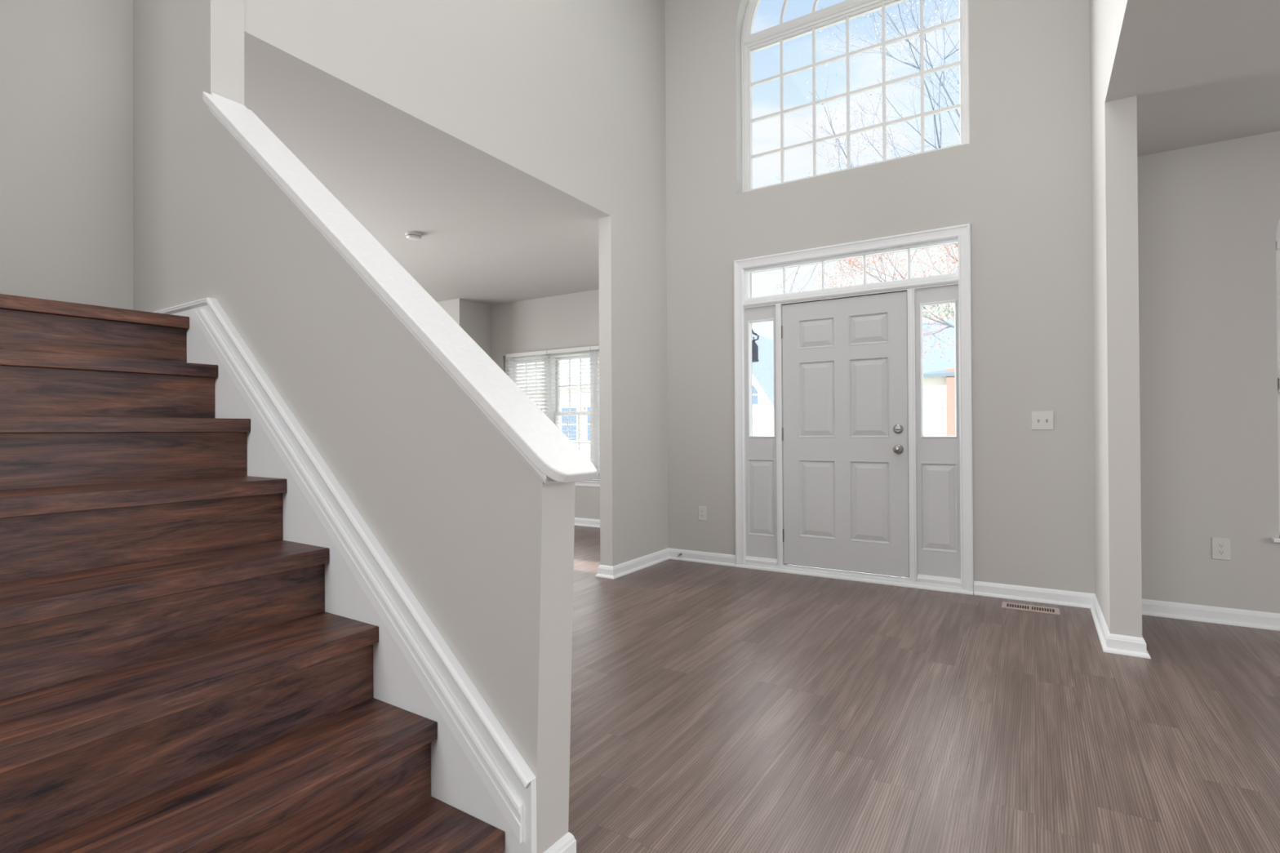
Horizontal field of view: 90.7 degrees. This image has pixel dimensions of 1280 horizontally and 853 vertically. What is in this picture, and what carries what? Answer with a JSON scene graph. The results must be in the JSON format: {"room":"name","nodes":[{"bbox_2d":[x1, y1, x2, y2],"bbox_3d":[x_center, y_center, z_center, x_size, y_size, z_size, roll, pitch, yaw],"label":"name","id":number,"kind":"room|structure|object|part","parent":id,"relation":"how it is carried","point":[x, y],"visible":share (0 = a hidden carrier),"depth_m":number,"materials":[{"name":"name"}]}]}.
{"room":"entrance hall","nodes":[
{"label":"entrance hall","id":0,"kind":"room"},
{"bbox_2d":[0,0,133,433],"bbox_3d":[-2.754,-1.566,2.399,0.123,5.450,1.320,-1,0,33],"label":"wall","id":1,"kind":"structure","parent":0,"point":[66,66],"depth_m":2.72,"materials":[{"name":"paint"}]},
{"bbox_2d":[133,0,575,852],"bbox_3d":[-3.228,-1.556,3.577,7.233,5.450,0.125,-1,0,33],"label":"wall","id":2,"kind":"structure","parent":0,"point":[485,546],"depth_m":1.93,"materials":[{"name":"paint"}]},
{"bbox_2d":[202,91,597,484],"bbox_3d":[-0.896,-0.589,2.029,1.811,1.466,0.196,-1,0,33],"label":"wall cap","id":3,"kind":"object","parent":2,"relation":"attached to","point":[546,450],"visible":1,"depth_m":1.81,"materials":[{"name":"paint"}]},
{"bbox_2d":[543,831,576,852],"bbox_3d":[-2.996,1.121,3.436,6.733,0.090,0.154,-1,0,33],"label":"baseboard","id":4,"kind":"structure","parent":2,"relation":"attached to","point":[567,843],"depth_m":1.61,"materials":[{"name":"paint"}]},
{"bbox_2d":[244,47,599,305],"bbox_3d":[-2.746,-1.721,6.170,5.449,0.250,4.950,-1,0,32],"label":"ceiling","id":5,"kind":"structure","parent":0,"point":[490,237],"depth_m":4.53,"materials":[{"name":"paint"}]},
{"bbox_2d":[404,231,422,239],"bbox_3d":[-1.891,-1.586,5.280,0.132,0.040,0.132,-1,0,32],"label":"smoke detector","id":6,"kind":"object","parent":5,"relation":"attached to","point":[410,235],"visible":1,"depth_m":5.24,"materials":[{"name":"white plastic"}]},
{"bbox_2d":[244,0,668,566],"bbox_3d":[-0.594,-1.567,4.362,0.115,5.450,4.250,-1,0,32],"label":"wall","id":7,"kind":"structure","parent":0,"point":[564,99],"depth_m":4.50,"materials":[{"name":"paint"}]},
{"bbox_2d":[436,288,599,519],"bbox_3d":[-1.640,-0.204,7.929,5.449,2.777,0.788,-1,0,32],"label":"wall","id":8,"kind":"structure","parent":0,"point":[567,321],"depth_m":7.86,"materials":[{"name":"paint"}]},
{"bbox_2d":[505,354,547,415],"bbox_3d":[-1.406,-0.138,8.077,0.708,1.553,0.150,-1,0,32],"label":"window","id":9,"kind":"structure","parent":8,"relation":"in","point":[506,358],"depth_m":8.07,"materials":[{"name":"white plastic"}]},
{"bbox_2d":[506,350,548,417],"bbox_3d":[-1.417,-0.148,7.915,0.672,1.562,0.066,-1,0,32],"label":"window blind","id":10,"kind":"object","parent":9,"relation":"attached to","point":[544,352],"visible":0.41,"depth_m":7.88,"materials":[{"name":"white plastic"}]},
{"bbox_3d":[-1.393,-0.493,8.102,0.590,0.725,0.035,-1,0,32],"label":"sash","id":11,"kind":"part","parent":9,"relation":"part of","materials":[{"name":"white plastic"}]},
{"bbox_2d":[547,350,594,478],"bbox_3d":[-0.802,-0.144,7.702,0.708,1.553,0.150,-1,0,32],"label":"window","id":12,"kind":"structure","parent":8,"relation":"in","point":[551,404],"depth_m":7.73,"materials":[{"name":"white plastic"}]},
{"bbox_2d":[546,346,592,462],"bbox_3d":[-0.848,-0.153,7.562,0.654,1.562,0.066,-1,0,32],"label":"window blind","id":13,"kind":"object","parent":12,"relation":"attached to","point":[580,348],"visible":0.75,"depth_m":7.54,"materials":[{"name":"white plastic"}]},
{"bbox_3d":[-1.045,-0.135,7.692,0.002,1.514,0.054,-1,0,32],"label":"ladder cord","id":14,"kind":"part","parent":13,"relation":"part of","materials":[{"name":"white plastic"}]},
{"bbox_3d":[-0.845,-0.137,7.567,0.002,1.514,0.054,-1,0,32],"label":"ladder cord","id":15,"kind":"part","parent":13,"relation":"part of","materials":[{"name":"white fabric"}]},
{"bbox_3d":[-0.645,-0.139,7.443,0.002,1.514,0.054,-1,0,32],"label":"ladder cord","id":16,"kind":"part","parent":13,"relation":"part of","materials":[{"name":"white plastic"}]},
{"bbox_3d":[-0.807,0.199,7.690,0.590,0.750,0.035,-1,0,32],"label":"sash","id":17,"kind":"part","parent":12,"relation":"part of","materials":[{"name":"white plastic"}]},
{"bbox_3d":[-0.790,-0.499,7.728,0.590,0.725,0.035,-1,0,32],"label":"sash","id":18,"kind":"part","parent":12,"relation":"part of","materials":[{"name":"white glass"}]},
{"bbox_2d":[575,480,599,487],"bbox_3d":[-0.865,0.671,7.609,2.210,0.074,0.070,-1,0,32],"label":"trim","id":19,"kind":"structure","parent":8,"relation":"attached to","point":[591,482],"depth_m":7.42,"materials":[{"name":"paint"}]},
{"bbox_2d":[594,350,599,478],"bbox_3d":[-0.199,-0.149,7.328,0.708,1.553,0.150,-1,0,32],"label":"window","id":20,"kind":"structure","parent":8,"relation":"in","point":[597,437],"depth_m":7.43,"materials":[{"name":"white plastic"}]},
{"bbox_2d":[590,345,599,480],"bbox_3d":[-0.278,-0.158,7.208,0.677,1.562,0.066,-1,0,32],"label":"window blind","id":21,"kind":"object","parent":20,"relation":"attached to","point":[592,348],"visible":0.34,"depth_m":7.33,"materials":[{"name":"white plastic"}]},
{"bbox_3d":[-0.482,-0.140,7.342,0.002,1.514,0.054,-1,0,32],"label":"ladder cord","id":22,"kind":"part","parent":21,"relation":"part of","materials":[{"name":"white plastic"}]},
{"bbox_2d":[574,517,736,579],"bbox_3d":[-1.366,1.134,7.345,1.832,0.090,6.056,0,0,-43],"label":"baseboard","id":23,"kind":"structure","parent":8,"relation":"attached to","point":[618,571],"depth_m":5.31,"materials":[{"name":"paint"}]},
{"bbox_2d":[568,525,1279,852],"bbox_3d":[-0.580,1.205,2.081,13.400,0.120,9.600,-1,0,32],"label":"floor","id":24,"kind":"structure","parent":0,"point":[715,708],"depth_m":2.42,"materials":[{"name":"brown wood"}]},
{"bbox_2d":[0,293,536,852],"bbox_3d":[-1.618,0.323,1.725,2.486,1.652,1.185,-1,0,33],"label":"staircase","id":25,"kind":"structure","parent":24,"relation":"on","point":[206,645],"depth_m":1.66,"materials":[{"name":"brown wood"}]},
{"bbox_3d":[-1.306,0.190,2.199,2.486,1.383,0.013,-1,0,33],"label":"cap moulding","id":26,"kind":"part","parent":25,"relation":"part of","materials":[{"name":"paint"}]},
{"bbox_3d":[-1.042,0.274,2.025,1.801,1.477,0.014,-1,0,33],"label":"moulding","id":27,"kind":"part","parent":25,"relation":"part of","materials":[{"name":"paint"}]},
{"bbox_2d":[1001,601,1059,614],"bbox_3d":[2.442,1.137,3.956,0.306,0.005,0.145,-1,0,32],"label":"floor vent","id":28,"kind":"object","parent":24,"relation":"in","point":[1005,605],"visible":1,"depth_m":3.95,"materials":[{"name":"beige metal"}]},
{"bbox_2d":[665,0,1279,613],"bbox_3d":[3.566,-1.594,3.632,7.951,5.450,0.200,-1,0,32],"label":"wall","id":29,"kind":"structure","parent":0,"point":[1209,214],"depth_m":4.11,"materials":[{"name":"paint"}]},
{"bbox_2d":[698,506,706,520],"bbox_3d":[0.532,0.741,5.388,0.077,0.121,0.008,-1,0,32],"label":"wall outlet","id":30,"kind":"object","parent":29,"relation":"attached to","point":[702,509],"visible":1,"depth_m":5.38,"materials":[{"name":"white plastic"}]},
{"bbox_2d":[751,328,759,362],"bbox_3d":[0.892,-0.847,5.847,0.121,0.450,0.759,-1,0,38],"label":"lantern","id":31,"kind":"object","parent":29,"relation":"attached to","point":[754,346],"visible":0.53,"depth_m":6.07,"materials":[{"name":"grey metal"}]},
{"bbox_3d":[0.889,-0.948,5.841,0.067,0.248,0.707,-1,0,42],"label":"scroll arm","id":32,"kind":"part","parent":31,"relation":"part of","materials":[{"name":"grey metal"}]},
{"bbox_2d":[744,305,777,564],"bbox_3d":[0.989,0.066,5.145,0.273,2.077,0.070,-1,0,32],"label":"sidelight panel","id":33,"kind":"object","parent":29,"relation":"in","point":[761,486],"depth_m":5.14,"materials":[{"name":"paint"}]},
{"bbox_3d":[0.983,1.084,5.121,0.271,0.040,0.026,-1,0,32],"label":"rail","id":34,"kind":"part","parent":33,"relation":"part of","materials":[{"name":"paint"}]},
{"bbox_2d":[781,290,909,577],"bbox_3d":[1.522,0.058,4.789,0.954,2.071,0.112,-1,0,32],"label":"door","id":35,"kind":"structure","parent":29,"relation":"in","point":[845,429],"depth_m":4.78,"materials":[{"name":"paint"}]},
{"bbox_3d":[1.856,0.164,4.556,0.068,0.068,0.068,-1,0,32],"label":"knob","id":36,"kind":"part","parent":35,"relation":"part of","materials":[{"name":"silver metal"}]},
{"bbox_2d":[775,288,917,582],"bbox_3d":[1.557,0.068,4.824,1.031,2.092,0.129,-1,0,32],"label":"trim","id":37,"kind":"structure","parent":29,"relation":"attached to","point":[911,292],"depth_m":4.52,"materials":[{"name":"paint"}]},
{"bbox_2d":[744,237,958,301],"bbox_3d":[1.555,-1.171,4.808,1.609,0.264,0.042,-1,0,32],"label":"window","id":38,"kind":"structure","parent":29,"relation":"in","point":[908,247],"depth_m":4.78,"materials":[{"name":"paint"}]},
{"bbox_2d":[742,275,961,308],"bbox_3d":[1.564,-1.009,4.820,1.613,0.061,0.132,-1,0,32],"label":"trim","id":39,"kind":"structure","parent":29,"relation":"attached to","point":[953,280],"depth_m":4.73,"materials":[{"name":"paint"}]},
{"bbox_2d":[733,223,973,591],"bbox_3d":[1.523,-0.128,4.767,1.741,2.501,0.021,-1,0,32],"label":"trim","id":40,"kind":"structure","parent":29,"relation":"attached to","point":[962,232],"depth_m":4.44,"materials":[{"name":"paint"}]},
{"bbox_2d":[734,561,973,595],"bbox_3d":[1.559,1.124,4.805,1.736,0.050,0.154,-1,0,32],"label":"trim","id":41,"kind":"structure","parent":29,"relation":"attached to","point":[787,568],"depth_m":4.71,"materials":[{"name":"paint"}]},
{"bbox_2d":[741,0,969,192],"bbox_3d":[1.599,-3.010,4.909,1.712,2.153,0.072,-1,0,32],"label":"window","id":42,"kind":"structure","parent":29,"relation":"in","point":[846,11],"depth_m":4.97,"materials":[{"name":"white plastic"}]},
{"bbox_2d":[915,284,960,585],"bbox_3d":[2.110,0.055,4.449,0.305,2.077,0.070,-1,0,32],"label":"sidelight panel","id":43,"kind":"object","parent":29,"relation":"in","point":[938,457],"depth_m":4.45,"materials":[{"name":"paint"}]},
{"bbox_3d":[2.104,1.074,4.424,0.303,0.040,0.026,-1,0,32],"label":"rail","id":44,"kind":"part","parent":43,"relation":"part of","materials":[{"name":"paint"}]},
{"bbox_2d":[1031,410,1053,430],"bbox_3d":[2.608,-0.039,4.095,0.121,0.121,0.018,-1,0,32],"label":"light switch","id":45,"kind":"object","parent":29,"relation":"attached to","point":[1041,420],"visible":1,"depth_m":4.10,"materials":[{"name":"white plastic"}]},
{"bbox_2d":[973,580,1279,658],"bbox_3d":[4.303,1.075,2.503,5.349,0.090,0.930,-1,0,32],"label":"baseboard","id":46,"kind":"structure","parent":29,"relation":"attached to","point":[1130,646],"depth_m":3.70,"materials":[{"name":"paint"}]},
{"bbox_2d":[1211,537,1230,560],"bbox_3d":[3.346,0.705,3.640,0.081,0.125,0.008,-1,0,32],"label":"wall outlet","id":47,"kind":"object","parent":29,"relation":"attached to","point":[1220,547],"visible":1,"depth_m":3.64,"materials":[{"name":"white plastic"}]},
{"bbox_2d":[1217,550,1225,555],"bbox_3d":[3.345,0.725,3.638,0.034,0.025,0.003,-1,0,32],"label":"receptacle","id":48,"kind":"object","parent":47,"relation":"attached to","point":[1219,552],"depth_m":3.64,"materials":[{"name":"grey plastic"}]},
{"bbox_2d":[1217,543,1225,547],"bbox_3d":[3.345,0.686,3.638,0.034,0.025,0.003,-1,0,32],"label":"receptacle","id":49,"kind":"object","parent":47,"relation":"attached to","point":[1219,545],"depth_m":3.64,"materials":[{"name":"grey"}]},
{"bbox_2d":[1271,536,1279,542],"bbox_3d":[3.907,0.628,3.324,0.860,0.022,0.115,-1,0,32],"label":"trim","id":50,"kind":"structure","parent":29,"relation":"attached to","point":[1273,540],"depth_m":3.50,"materials":[{"name":"paint"}]},
{"bbox_2d":[1275,219,1279,536],"bbox_3d":[3.959,-0.412,3.423,0.798,2.058,0.095,-1,0,32],"label":"window","id":51,"kind":"structure","parent":29,"relation":"in","point":[1277,234],"depth_m":3.58,"materials":[{"name":"white plastic"}]},
{"bbox_2d":[1275,240,1279,391],"bbox_3d":[3.905,-0.620,3.339,0.788,0.841,0.066,-1,0,32],"label":"window blind","id":52,"kind":"object","parent":51,"relation":"attached to","point":[1277,242],"visible":0.8,"depth_m":3.55,"materials":[{"name":"white plastic"}]},
{"bbox_2d":[1088,0,1166,637],"bbox_3d":[0.723,-1.596,0.453,0.128,5.450,8.200,-1,0,32],"label":"wall","id":53,"kind":"structure","parent":0,"point":[1122,33],"depth_m":3.17,"materials":[{"name":"paint"}]},
{"bbox_2d":[1136,0,1279,156],"bbox_3d":[2.777,-1.792,-0.763,4.649,0.250,8.300,-1,0,32],"label":"ceiling","id":54,"kind":"structure","parent":0,"point":[1211,74],"depth_m":2.97,"materials":[{"name":"paint"}]},
{"label":"outside","id":55,"kind":"structure","parent":0,"visible":0},
{"bbox_3d":[30.050,2.166,57.812,130.000,0.650,119.790,-1,0,32],"label":"ground","id":56,"kind":"structure","parent":55,"visible":0},
{"bbox_2d":[517,358,590,460],"bbox_3d":[-4.615,-1.756,33.909,17.000,7.310,9.700,-1,0,32],"label":"house","id":57,"kind":"structure","parent":56,"relation":"on","point":[562,427],"depth_m":27.57,"materials":[{"name":"white"}]},
{"bbox_3d":[-3.103,-0.095,27.600,0.800,1.400,0.025,-1,0,32],"label":"pane","id":58,"kind":"part","parent":57,"relation":"part of","materials":[{"name":"clear glass"}]},
{"bbox_3d":[-1.914,-0.106,26.862,0.800,1.400,0.025,-1,0,32],"label":"pane","id":59,"kind":"part","parent":57,"relation":"part of","materials":[{"name":"clear glass"}]},
{"bbox_2d":[751,333,773,435],"bbox_3d":[4.803,-1.145,27.456,6.300,5.910,6.620,-1,0,32],"label":"house","id":60,"kind":"structure","parent":56,"relation":"on","point":[762,370],"depth_m":24.16,"materials":[{"name":"white"}]},
{"bbox_3d":[4.379,-1.217,24.131,0.250,0.720,0.025,-1,0,32],"label":"pane","id":61,"kind":"part","parent":60,"relation":"part of","materials":[{"name":"clear glass"}]},
{"bbox_2d":[835,277,881,287],"bbox_3d":[15.354,-4.144,43.223,5.625,12.014,5.860,-1,0,32],"label":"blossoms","id":62,"kind":"object","parent":56,"relation":"on","point":[848,277],"visible":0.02,"depth_m":43.06,"materials":[{"name":"green plant"}]},
{"bbox_2d":[770,0,959,294],"bbox_3d":[6.975,-3.861,9.949,10.227,11.123,6.662,0,0,18],"label":"tree","id":63,"kind":"object","parent":56,"relation":"on","point":[940,83],"visible":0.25,"depth_m":10.12,"materials":[{"name":"grey plant"}]},
{"bbox_2d":[819,243,958,370],"bbox_3d":[5.814,-0.996,8.977,5.096,5.403,5.483,0,0,-31],"label":"tree","id":64,"kind":"object","parent":56,"relation":"on","point":[948,249],"visible":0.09,"depth_m":10.04,"materials":[{"name":"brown plant"}]},
{"bbox_2d":[922,302,954,321],"bbox_3d":[22.159,-4.380,41.706,6.791,12.445,8.019,0,0,-2],"label":"bare tree","id":65,"kind":"object","parent":56,"relation":"on","point":[947,306],"visible":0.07,"depth_m":41.92,"materials":[{"name":"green plant"}]},
{"bbox_2d":[922,319,955,435],"bbox_3d":[12.949,-1.393,27.116,4.800,6.310,6.700,-1,0,32],"label":"house","id":66,"kind":"structure","parent":56,"relation":"on","point":[939,377],"depth_m":24.53,"materials":[{"name":"white"}]},
{"bbox_3d":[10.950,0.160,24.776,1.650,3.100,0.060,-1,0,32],"label":"garage door","id":67,"kind":"part","parent":66,"relation":"part of","materials":[{"name":"paint"}]}
]}

